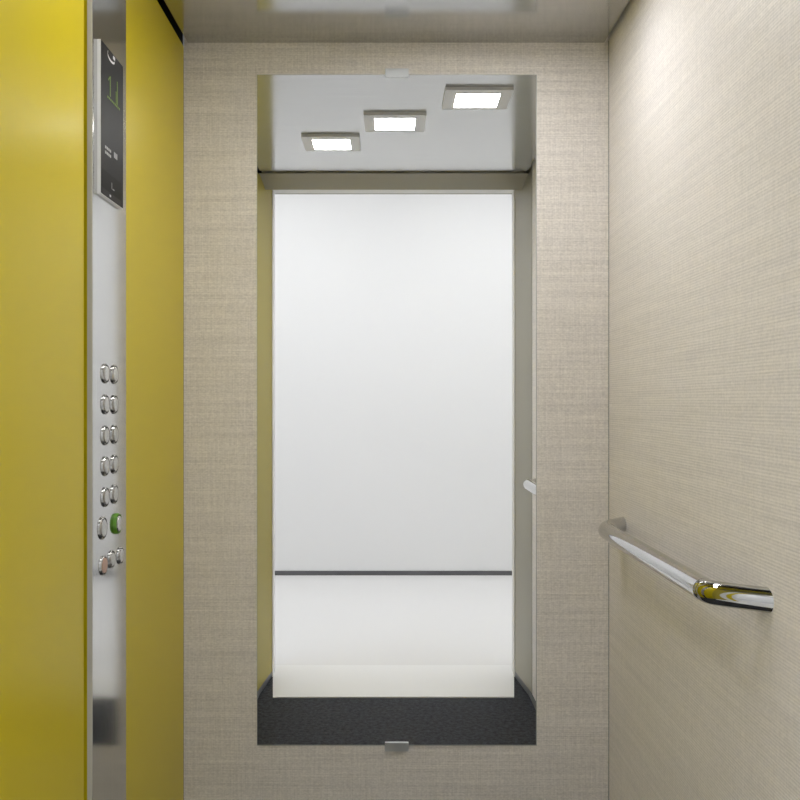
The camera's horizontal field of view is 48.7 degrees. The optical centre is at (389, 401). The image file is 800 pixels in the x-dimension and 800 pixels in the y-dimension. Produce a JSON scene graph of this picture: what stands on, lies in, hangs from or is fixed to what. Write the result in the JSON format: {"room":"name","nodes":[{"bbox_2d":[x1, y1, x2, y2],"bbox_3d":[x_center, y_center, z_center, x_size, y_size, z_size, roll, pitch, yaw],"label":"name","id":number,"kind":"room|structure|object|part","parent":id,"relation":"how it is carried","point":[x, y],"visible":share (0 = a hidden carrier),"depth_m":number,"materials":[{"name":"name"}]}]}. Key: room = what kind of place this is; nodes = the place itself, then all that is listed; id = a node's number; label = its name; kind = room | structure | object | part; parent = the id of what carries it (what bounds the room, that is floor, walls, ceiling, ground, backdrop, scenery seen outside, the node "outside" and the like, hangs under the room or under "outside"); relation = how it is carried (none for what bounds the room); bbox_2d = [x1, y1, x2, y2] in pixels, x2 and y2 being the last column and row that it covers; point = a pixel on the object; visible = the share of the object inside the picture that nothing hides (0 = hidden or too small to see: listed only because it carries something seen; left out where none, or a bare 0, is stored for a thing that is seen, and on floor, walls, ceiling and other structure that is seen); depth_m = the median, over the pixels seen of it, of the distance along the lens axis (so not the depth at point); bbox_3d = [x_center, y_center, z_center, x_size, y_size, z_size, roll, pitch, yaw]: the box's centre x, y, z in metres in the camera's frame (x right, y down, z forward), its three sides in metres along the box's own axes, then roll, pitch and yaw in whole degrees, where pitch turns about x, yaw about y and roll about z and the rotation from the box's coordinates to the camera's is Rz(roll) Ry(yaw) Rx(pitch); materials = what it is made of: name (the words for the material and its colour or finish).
{"room":"elevator interior","nodes":[
{"label":"elevator interior","id":0,"kind":"room"},
{"bbox_2d":[0,0,182,799],"bbox_3d":[-0.554,0.060,1.465,0.040,2.260,1.730,0,0,0],"label":"wall","id":1,"kind":"structure","parent":0,"point":[43,43],"depth_m":1.49,"materials":[{"name":"yellow metal"}]},
{"bbox_3d":[-0.540,0.135,1.071,0.012,2.111,0.943,0,0,0],"label":"wall panel","id":2,"kind":"part","parent":1,"relation":"part of","materials":[{"name":"yellow metal"}]},
{"bbox_2d":[87,0,125,799],"bbox_3d":[-0.526,0.134,1.659,0.017,2.109,0.201,0,0,0],"label":"control panel","id":3,"kind":"object","parent":1,"relation":"attached to","point":[106,19],"visible":1,"depth_m":1.63,"materials":[{"name":"metal"}]},
{"bbox_3d":[-0.518,-0.513,1.651,0.001,0.275,0.130,0,0,0],"label":"display glass","id":4,"kind":"part","parent":3,"relation":"part of","materials":[{"name":"black glass"}]},
{"bbox_3d":[-0.540,0.135,1.923,0.012,2.111,0.727,0,0,0],"label":"wall panel","id":5,"kind":"part","parent":1,"relation":"part of","materials":[{"name":"yellow"}]},
{"bbox_2d":[184,35,608,799],"bbox_3d":[0.017,0.060,2.310,1.101,2.260,0.040,0,0,0],"label":"wall","id":6,"kind":"structure","parent":0,"point":[223,759],"depth_m":2.29,"materials":[{"name":"laminate"}]},
{"bbox_2d":[257,68,536,750],"bbox_3d":[0.018,0.021,2.287,0.725,1.764,0.007,0,0,0],"label":"wall mirror","id":7,"kind":"object","parent":6,"relation":"attached to","point":[397,209],"visible":1,"depth_m":2.29,"materials":[{"name":"grey mirror"}]},
{"bbox_2d":[164,0,628,42],"bbox_3d":[0.015,-0.945,1.654,1.077,0.030,1.268,0,0,0],"label":"ceiling","id":8,"kind":"structure","parent":0,"point":[199,21],"depth_m":2.16,"materials":[{"name":"silver metal"}]},
{"bbox_2d":[608,0,799,799],"bbox_3d":[0.586,0.060,1.691,0.041,2.260,1.278,0,0,0],"label":"wall","id":9,"kind":"structure","parent":0,"point":[704,95],"depth_m":1.58,"materials":[{"name":"laminate"}]},
{"bbox_2d":[598,516,773,612],"bbox_3d":[0.523,0.297,1.742,0.088,0.038,0.873,0,0,0],"label":"handrail","id":10,"kind":"object","parent":9,"relation":"attached to","point":[706,590],"visible":1,"depth_m":1.44,"materials":[{"name":"silver metal"}]},
{"bbox_3d":[0.528,0.297,2.097,0.050,0.038,0.181,0,0,26],"label":"rail","id":11,"kind":"part","parent":10,"relation":"part of","materials":[{"name":"silver metal"}]},
{"bbox_3d":[0.529,0.297,1.358,0.128,0.038,0.043,0,0,43],"label":"rail","id":12,"kind":"part","parent":10,"relation":"part of","materials":[{"name":"silver metal"}]}
]}

